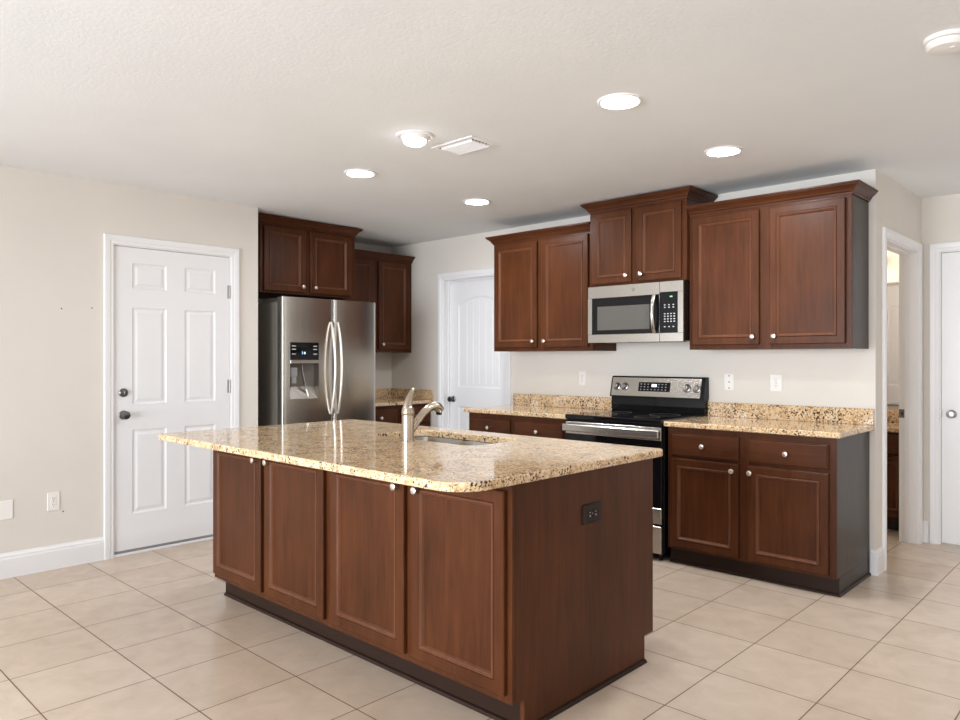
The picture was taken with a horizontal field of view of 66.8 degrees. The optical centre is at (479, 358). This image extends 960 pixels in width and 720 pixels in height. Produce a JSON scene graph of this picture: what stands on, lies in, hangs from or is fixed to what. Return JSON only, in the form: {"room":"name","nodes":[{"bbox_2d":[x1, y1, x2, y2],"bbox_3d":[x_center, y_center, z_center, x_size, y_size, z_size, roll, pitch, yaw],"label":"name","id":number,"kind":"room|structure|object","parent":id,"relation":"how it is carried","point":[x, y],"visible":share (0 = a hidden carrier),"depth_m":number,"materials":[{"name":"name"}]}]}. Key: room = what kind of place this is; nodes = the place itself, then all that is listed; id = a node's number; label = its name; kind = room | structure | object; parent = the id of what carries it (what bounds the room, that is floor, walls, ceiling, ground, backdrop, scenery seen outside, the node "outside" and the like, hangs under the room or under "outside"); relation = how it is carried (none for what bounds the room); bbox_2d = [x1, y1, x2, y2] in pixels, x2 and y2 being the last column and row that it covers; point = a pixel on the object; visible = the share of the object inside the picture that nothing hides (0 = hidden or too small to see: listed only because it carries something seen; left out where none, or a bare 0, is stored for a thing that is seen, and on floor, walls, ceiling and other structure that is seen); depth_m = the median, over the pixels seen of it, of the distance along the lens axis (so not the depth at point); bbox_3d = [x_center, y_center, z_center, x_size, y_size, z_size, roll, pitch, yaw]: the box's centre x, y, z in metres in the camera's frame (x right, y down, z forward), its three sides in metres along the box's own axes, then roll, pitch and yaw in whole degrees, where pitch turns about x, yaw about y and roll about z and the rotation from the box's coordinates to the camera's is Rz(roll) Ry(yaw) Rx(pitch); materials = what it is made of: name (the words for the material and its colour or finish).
{"room":"kitchen","nodes":[
{"label":"kitchen","id":0,"kind":"room"},
{"bbox_2d":[0,166,257,553],"bbox_3d":[-4.002,0.083,3.171,0.116,2.450,6.615,0,0,43],"label":"wall","id":1,"kind":"structure","parent":0,"point":[52,226],"depth_m":4.56,"materials":[{"name":"beige paint"}]},
{"bbox_2d":[0,500,12,519],"bbox_3d":[-2.835,0.903,4.316,0.007,0.114,0.116,0,0,43],"label":"wall plate","id":2,"kind":"object","parent":1,"relation":"attached to","point":[6,507],"visible":1,"depth_m":4.33,"materials":[{"name":"white plastic"}]},
{"bbox_2d":[0,537,103,579],"bbox_3d":[-4.333,1.233,2.727,0.014,0.150,5.514,0,0,43],"label":"baseboard","id":3,"kind":"structure","parent":1,"relation":"attached to","point":[46,558],"depth_m":4.50,"materials":[{"name":"white paint"}]},
{"bbox_2d":[47,492,59,510],"bbox_3d":[-2.645,0.888,4.516,0.009,0.114,0.070,0,0,43],"label":"electrical outlet","id":4,"kind":"object","parent":1,"relation":"attached to","point":[53,498],"visible":1,"depth_m":4.51,"materials":[{"name":"white plastic"}]},
{"bbox_2d":[114,536,212,557],"bbox_3d":[-2.162,1.300,5.107,0.118,0.016,0.815,0,0,43],"label":"trim","id":5,"kind":"structure","parent":1,"relation":"attached to","point":[207,538],"depth_m":5.00,"materials":[{"name":"white paint"}]},
{"bbox_2d":[103,233,238,559],"bbox_3d":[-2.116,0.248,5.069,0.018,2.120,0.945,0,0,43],"label":"trim","id":6,"kind":"structure","parent":1,"relation":"attached to","point":[109,240],"depth_m":4.75,"materials":[{"name":"white paint"}]},
{"bbox_2d":[114,246,230,554],"bbox_3d":[-2.115,0.275,5.069,0.103,2.030,0.820,0,0,43],"label":"door","id":7,"kind":"structure","parent":1,"relation":"in","point":[171,309],"depth_m":5.03,"materials":[{"name":"white paint"}]},
{"bbox_2d":[258,242,391,387],"bbox_3d":[-1.591,0.083,6.876,0.115,2.450,2.082,0,0,43],"label":"wall","id":8,"kind":"structure","parent":0,"point":[383,361],"depth_m":7.41,"materials":[{"name":"beige paint"}]},
{"bbox_2d":[258,213,362,299],"bbox_3d":[-1.617,-0.829,6.254,0.657,0.609,1.022,0,0,43],"label":"upper cabinet","id":9,"kind":"object","parent":8,"relation":"attached to","point":[297,257],"visible":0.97,"depth_m":6.04,"materials":[{"name":"brown wood"}]},
{"bbox_2d":[344,249,414,352],"bbox_3d":[-1.074,-0.533,7.070,0.365,0.953,0.956,0,0,43],"label":"upper cabinet","id":10,"kind":"object","parent":8,"relation":"attached to","point":[381,279],"visible":0.56,"depth_m":7.06,"materials":[{"name":"wood"}]},
{"bbox_2d":[375,388,390,397],"bbox_3d":[-1.212,0.354,7.177,0.020,0.098,0.892,0,0,43],"label":"backsplash","id":11,"kind":"structure","parent":8,"relation":"attached to","point":[379,392],"depth_m":7.40,"materials":[{"name":"beige stone"}]},
{"bbox_2d":[0,0,959,247],"bbox_3d":[-0.384,-1.182,2.409,8.017,0.080,10.720,0,0,43],"label":"ceiling","id":12,"kind":"structure","parent":0,"point":[264,105],"depth_m":3.20,"materials":[{"name":"paint"}]},
{"bbox_2d":[344,169,376,177],"bbox_3d":[-0.737,-1.137,4.488,0.202,0.009,0.202,0,0,43],"label":"recessed light","id":13,"kind":"object","parent":12,"relation":"in","point":[356,173],"visible":1,"depth_m":4.48,"materials":[{"name":"white paint"}]},
{"bbox_2d":[348,171,372,176],"bbox_3d":[-0.737,-1.139,4.488,0.155,0.003,0.155,0,0,43],"label":"diffuser","id":14,"kind":"object","parent":13,"relation":"attached to","point":[350,173],"depth_m":4.49,"materials":[{"name":"white"}]},
{"bbox_2d":[395,130,434,146],"bbox_3d":[-0.335,-1.117,3.741,0.202,0.049,0.202,0,0,43],"label":"ceiling light","id":15,"kind":"object","parent":12,"relation":"in","point":[412,138],"visible":1,"depth_m":3.69,"materials":[{"name":"white glass"}]},
{"bbox_2d":[404,137,425,146],"bbox_3d":[-0.335,-1.105,3.741,0.116,0.024,0.116,0,0,43],"label":"diffuser","id":16,"kind":"object","parent":15,"relation":"attached to","point":[410,141],"depth_m":3.71,"materials":[{"name":"white"}]},
{"bbox_2d":[431,136,497,155],"bbox_3d":[-0.083,-1.135,3.908,0.306,0.014,0.204,0,0,43],"label":"ceiling vent","id":17,"kind":"object","parent":12,"relation":"in","point":[468,144],"visible":1,"depth_m":3.89,"materials":[{"name":"white metal"}]},
{"bbox_2d":[463,198,490,204],"bbox_3d":[-0.022,-1.137,5.304,0.202,0.009,0.202,0,0,43],"label":"recessed light","id":18,"kind":"object","parent":12,"relation":"in","point":[476,201],"visible":1,"depth_m":5.29,"materials":[{"name":"white paint"}]},
{"bbox_2d":[467,200,486,203],"bbox_3d":[-0.022,-1.139,5.304,0.155,0.003,0.155,0,0,43],"label":"diffuser","id":19,"kind":"object","parent":18,"relation":"attached to","point":[468,201],"depth_m":5.30,"materials":[{"name":"white plastic"}]},
{"bbox_2d":[597,93,642,109],"bbox_3d":[0.621,-1.137,3.232,0.202,0.009,0.202,0,0,43],"label":"recessed light","id":20,"kind":"object","parent":12,"relation":"in","point":[616,101],"visible":1,"depth_m":3.23,"materials":[{"name":"white paint"}]},
{"bbox_2d":[602,96,637,107],"bbox_3d":[0.621,-1.139,3.232,0.155,0.003,0.155,0,0,43],"label":"diffuser","id":21,"kind":"object","parent":20,"relation":"attached to","point":[609,101],"depth_m":3.23,"materials":[{"name":"white"}]},
{"bbox_2d":[704,146,742,156],"bbox_3d":[1.340,-1.137,4.011,0.202,0.009,0.202,0,0,43],"label":"recessed light","id":22,"kind":"object","parent":12,"relation":"in","point":[720,151],"visible":1,"depth_m":4.01,"materials":[{"name":"white paint"}]},
{"bbox_2d":[709,148,737,154],"bbox_3d":[1.340,-1.139,4.011,0.155,0.003,0.155,0,0,43],"label":"diffuser","id":23,"kind":"object","parent":22,"relation":"attached to","point":[712,151],"depth_m":4.01,"materials":[{"name":"white plastic"}]},
{"bbox_2d":[923,28,959,55],"bbox_3d":[1.662,-1.118,2.593,0.144,0.048,0.144,0,0,43],"label":"smoke detector","id":24,"kind":"object","parent":12,"relation":"attached to","point":[945,42],"visible":1,"depth_m":2.56,"materials":[{"name":"white plastic"}]},
{"bbox_2d":[0,529,959,719],"bbox_3d":[-0.384,1.338,2.409,8.017,0.060,10.720,0,0,43],"label":"floor","id":25,"kind":"structure","parent":0,"point":[154,634],"depth_m":3.20,"materials":[{"name":"beige tile"}]},
{"bbox_2d":[258,296,374,425],"bbox_3d":[-1.463,0.413,6.148,0.876,1.774,0.906,0,0,43],"label":"refrigerator","id":26,"kind":"object","parent":25,"relation":"on","point":[316,357],"visible":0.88,"depth_m":5.80,"materials":[{"name":"grey metal"}]},
{"bbox_2d":[375,403,429,426],"bbox_3d":[-0.982,0.872,6.958,0.654,0.872,0.868,0,0,43],"label":"base cabinet","id":27,"kind":"object","parent":25,"relation":"on","point":[389,414],"visible":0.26,"depth_m":6.74,"materials":[{"name":"laminate"}]},
{"bbox_2d":[375,388,432,406],"bbox_3d":[-0.988,0.370,6.966,0.636,0.130,0.892,0,0,43],"label":"countertop","id":28,"kind":"structure","parent":27,"relation":"on","point":[383,396],"depth_m":7.18,"materials":[{"name":"beige stone"}]},
{"bbox_2d":[213,440,652,719],"bbox_3d":[-0.360,0.872,3.563,2.164,0.873,0.990,0,0,43],"label":"kitchen island","id":29,"kind":"object","parent":25,"relation":"on","point":[499,603],"visible":0.9,"depth_m":2.88,"materials":[{"name":"brown wood"}]},
{"bbox_2d":[158,419,662,491],"bbox_3d":[-0.450,0.418,3.559,2.297,0.033,1.284,0,0,43],"label":"island countertop","id":30,"kind":"structure","parent":29,"relation":"on","point":[375,450],"depth_m":3.11,"materials":[{"name":"beige stone"}]},
{"bbox_2d":[401,388,443,441],"bbox_3d":[-0.281,0.272,3.581,0.068,0.260,0.261,0,0,43],"label":"faucet","id":31,"kind":"object","parent":30,"relation":"on","point":[410,424],"visible":1,"depth_m":3.50,"materials":[{"name":"silver metal"}]},
{"bbox_2d":[401,436,493,444],"bbox_3d":[-0.180,0.531,3.723,0.781,0.189,0.406,0,0,43],"label":"sink","id":32,"kind":"object","parent":30,"relation":"in","point":[423,438],"visible":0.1,"depth_m":3.97,"materials":[{"name":"grey metal"}]},
{"bbox_2d":[582,501,600,524],"bbox_3d":[0.438,0.605,2.845,0.009,0.078,0.124,0,0,43],"label":"electrical outlet","id":33,"kind":"object","parent":29,"relation":"attached to","point":[591,513],"visible":1,"depth_m":2.84,"materials":[{"name":"black plastic"}]},
{"bbox_2d":[588,510,591,517],"bbox_3d":[0.427,0.605,2.829,0.002,0.029,0.029,0,0,43],"label":"receptacle","id":34,"kind":"object","parent":33,"relation":"attached to","point":[589,511],"depth_m":2.83,"materials":[{"name":"grey plastic"}]},
{"bbox_2d":[593,508,597,515],"bbox_3d":[0.454,0.605,2.857,0.002,0.029,0.029,0,0,43],"label":"receptacle","id":35,"kind":"object","parent":33,"relation":"attached to","point":[595,510],"depth_m":2.85,"materials":[{"name":"grey plastic"}]},
{"bbox_2d":[469,412,567,438],"bbox_3d":[0.463,0.872,5.756,0.994,0.872,0.654,0,0,43],"label":"base cabinet","id":36,"kind":"object","parent":25,"relation":"on","point":[495,423],"visible":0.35,"depth_m":5.51,"materials":[{"name":"wood"}]},
{"bbox_2d":[464,393,611,418],"bbox_3d":[0.456,0.370,5.776,1.030,0.130,0.636,0,0,43],"label":"countertop","id":37,"kind":"structure","parent":36,"relation":"on","point":[530,405],"depth_m":5.84,"materials":[{"name":"beige stone"}]},
{"bbox_2d":[562,376,708,559],"bbox_3d":[1.092,0.721,5.134,0.772,1.174,0.692,0,0,43],"label":"range","id":38,"kind":"object","parent":25,"relation":"on","point":[641,405],"visible":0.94,"depth_m":5.08,"materials":[{"name":"black metal"}]},
{"bbox_2d":[565,410,702,424],"bbox_3d":[1.082,0.412,5.126,0.767,0.032,0.586,0,0,43],"label":"cooktop","id":39,"kind":"object","parent":38,"relation":"in","point":[606,417],"depth_m":5.04,"materials":[{"name":"grey glass"}]},
{"bbox_2d":[668,427,870,597],"bbox_3d":[1.771,0.872,4.518,1.030,0.872,0.654,0,0,43],"label":"base cabinet","id":40,"kind":"object","parent":25,"relation":"on","point":[792,511],"visible":0.96,"depth_m":4.25,"materials":[{"name":"wood"}]},
{"bbox_2d":[664,402,873,438],"bbox_3d":[1.777,0.370,4.527,1.060,0.130,0.636,0,0,43],"label":"countertop","id":41,"kind":"structure","parent":40,"relation":"on","point":[810,421],"depth_m":4.56,"materials":[{"name":"beige stone"}]},
{"bbox_2d":[887,410,898,530],"bbox_3d":[2.894,0.867,6.019,1.265,0.882,0.569,0,0,43],"label":"bathroom vanity","id":42,"kind":"object","parent":25,"relation":"on","point":[892,415],"visible":0.02,"depth_m":5.49,"materials":[{"name":"laminate"}]},
{"bbox_2d":[392,169,880,557],"bbox_3d":[0.776,0.083,5.991,4.539,2.450,0.115,0,0,43],"label":"wall","id":43,"kind":"structure","parent":0,"point":[845,378],"depth_m":5.22,"materials":[{"name":"beige paint"}]},
{"bbox_2d":[391,388,432,399],"bbox_3d":[-0.681,0.354,7.275,0.616,0.098,0.020,0,0,43],"label":"backsplash","id":44,"kind":"structure","parent":43,"relation":"attached to","point":[427,394],"depth_m":7.22,"materials":[{"name":"beige stone"}]},
{"bbox_2d":[438,268,510,427],"bbox_3d":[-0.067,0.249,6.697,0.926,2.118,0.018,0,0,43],"label":"trim","id":45,"kind":"structure","parent":43,"relation":"attached to","point":[489,271],"depth_m":6.97,"materials":[{"name":"white paint"}]},
{"bbox_2d":[447,278,504,429],"bbox_3d":[-0.017,0.280,6.750,0.784,2.032,0.098,0,0,43],"label":"door","id":46,"kind":"structure","parent":43,"relation":"in","point":[477,371],"depth_m":6.82,"materials":[{"name":"white paint"}]},
{"bbox_2d":[485,221,615,351],"bbox_3d":[0.551,-0.533,5.867,1.044,0.953,0.374,0,0,43],"label":"upper cabinet","id":47,"kind":"object","parent":43,"relation":"attached to","point":[542,276],"visible":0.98,"depth_m":5.70,"materials":[{"name":"brown wood"}]},
{"bbox_2d":[513,393,611,409],"bbox_3d":[0.667,0.354,6.000,1.030,0.098,0.020,0,0,43],"label":"backsplash","id":48,"kind":"structure","parent":43,"relation":"attached to","point":[584,402],"depth_m":5.97,"materials":[{"name":"beige stone"}]},
{"bbox_2d":[579,371,585,384],"bbox_3d":[0.823,0.159,5.861,0.070,0.114,0.009,0,0,43],"label":"electrical outlet","id":49,"kind":"object","parent":43,"relation":"attached to","point":[582,374],"visible":1,"depth_m":5.86,"materials":[{"name":"white plastic"}]},
{"bbox_2d":[580,186,717,286],"bbox_3d":[1.200,-0.829,5.227,0.879,0.609,0.411,0,0,43],"label":"upper cabinet","id":50,"kind":"object","parent":43,"relation":"attached to","point":[641,238],"visible":0.92,"depth_m":5.06,"materials":[{"name":"brown wood"}]},
{"bbox_2d":[588,280,689,342],"bbox_3d":[1.187,-0.316,5.204,0.761,0.407,0.459,0,0,43],"label":"microwave","id":51,"kind":"object","parent":50,"relation":"attached to","point":[652,312],"visible":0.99,"depth_m":5.05,"materials":[{"name":"silver metal"}]},
{"bbox_2d":[724,374,733,389],"bbox_3d":[1.716,0.163,5.016,0.070,0.114,0.008,0,0,43],"label":"wall plate","id":52,"kind":"object","parent":43,"relation":"attached to","point":[728,378],"visible":1,"depth_m":5.01,"materials":[{"name":"white plastic"}]},
{"bbox_2d":[770,374,781,391],"bbox_3d":[1.950,0.163,4.795,0.078,0.114,0.009,0,0,43],"label":"electrical outlet","id":53,"kind":"object","parent":43,"relation":"attached to","point":[775,379],"visible":1,"depth_m":4.79,"materials":[{"name":"white plastic"}]},
{"bbox_2d":[686,179,877,349],"bbox_3d":[1.881,-0.533,4.609,1.062,0.953,0.374,0,0,43],"label":"upper cabinet","id":54,"kind":"object","parent":43,"relation":"attached to","point":[789,269],"visible":1,"depth_m":4.44,"materials":[{"name":"wood"}]},
{"bbox_2d":[708,402,873,424],"bbox_3d":[1.988,0.354,4.750,1.060,0.098,0.020,0,0,43],"label":"backsplash","id":55,"kind":"structure","parent":43,"relation":"attached to","point":[862,416],"depth_m":4.70,"materials":[{"name":"beige stone"}]},
{"bbox_2d":[887,250,898,410],"bbox_3d":[2.950,0.083,6.426,1.747,2.450,0.100,0,0,43],"label":"wall","id":56,"kind":"structure","parent":0,"point":[892,258],"depth_m":5.96,"materials":[{"name":"beige paint"}]},
{"bbox_2d":[887,282,898,405],"bbox_3d":[3.131,-0.115,6.178,1.074,1.010,0.010,0,0,43],"label":"bathroom mirror","id":57,"kind":"object","parent":56,"relation":"attached to","point":[892,287],"visible":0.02,"depth_m":5.95,"materials":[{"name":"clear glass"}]},
{"bbox_2d":[887,410,898,422],"bbox_3d":[3.082,0.474,6.218,1.265,0.096,0.021,0,0,43],"label":"backsplash","id":58,"kind":"structure","parent":56,"relation":"attached to","point":[892,415],"depth_m":5.94,"materials":[{"name":"beige stone"}]},
{"bbox_2d":[881,173,920,545],"bbox_3d":[2.806,0.083,4.919,0.115,2.450,1.118,0,0,43],"label":"wall","id":59,"kind":"structure","parent":0,"point":[900,207],"depth_m":4.74,"materials":[{"name":"beige paint"}]},
{"bbox_2d":[870,546,883,575],"bbox_3d":[2.421,1.233,4.436,0.039,0.150,0.145,0,0,43],"label":"baseboard","id":60,"kind":"structure","parent":59,"relation":"attached to","point":[877,556],"depth_m":4.39,"materials":[{"name":"white paint"}]},
{"bbox_2d":[899,409,903,417],"bbox_3d":[3.003,0.393,5.185,0.034,0.060,0.002,0,0,43],"label":"strike plate","id":61,"kind":"object","parent":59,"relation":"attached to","point":[901,411],"visible":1,"depth_m":5.19,"materials":[{"name":"grey metal"}]},
{"bbox_2d":[887,239,917,543],"bbox_3d":[2.759,0.277,4.869,0.115,2.062,0.825,0,0,43],"label":"trim","id":62,"kind":"structure","parent":59,"relation":"attached to","point":[908,258],"depth_m":5.14,"materials":[{"name":"white paint"}]},
{"bbox_2d":[882,227,922,570],"bbox_3d":[2.808,0.249,4.824,0.018,2.118,0.937,0,0,43],"label":"trim","id":63,"kind":"structure","parent":59,"relation":"attached to","point":[891,235],"depth_m":4.63,"materials":[{"name":"white paint"}]},
{"bbox_2d":[921,193,959,520],"bbox_3d":[4.369,0.083,4.131,3.238,2.450,0.115,0,0,43],"label":"wall","id":64,"kind":"structure","parent":0,"point":[940,215],"depth_m":5.17,"materials":[{"name":"beige paint"}]},
{"bbox_2d":[923,521,928,542],"bbox_3d":[3.157,1.233,5.172,0.046,0.150,0.038,0,0,43],"label":"baseboard","id":65,"kind":"structure","parent":64,"relation":"attached to","point":[925,523],"depth_m":5.17,"materials":[{"name":"white paint"}]},
{"bbox_2d":[929,241,959,543],"bbox_3d":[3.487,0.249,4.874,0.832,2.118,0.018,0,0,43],"label":"trim","id":66,"kind":"structure","parent":64,"relation":"attached to","point":[935,249],"depth_m":5.13,"materials":[{"name":"white paint"}]},
{"bbox_2d":[941,252,959,544],"bbox_3d":[3.487,0.278,4.875,0.692,2.032,0.098,0,0,43],"label":"door","id":67,"kind":"structure","parent":64,"relation":"in","point":[950,412],"depth_m":5.08,"materials":[{"name":"white paint"}]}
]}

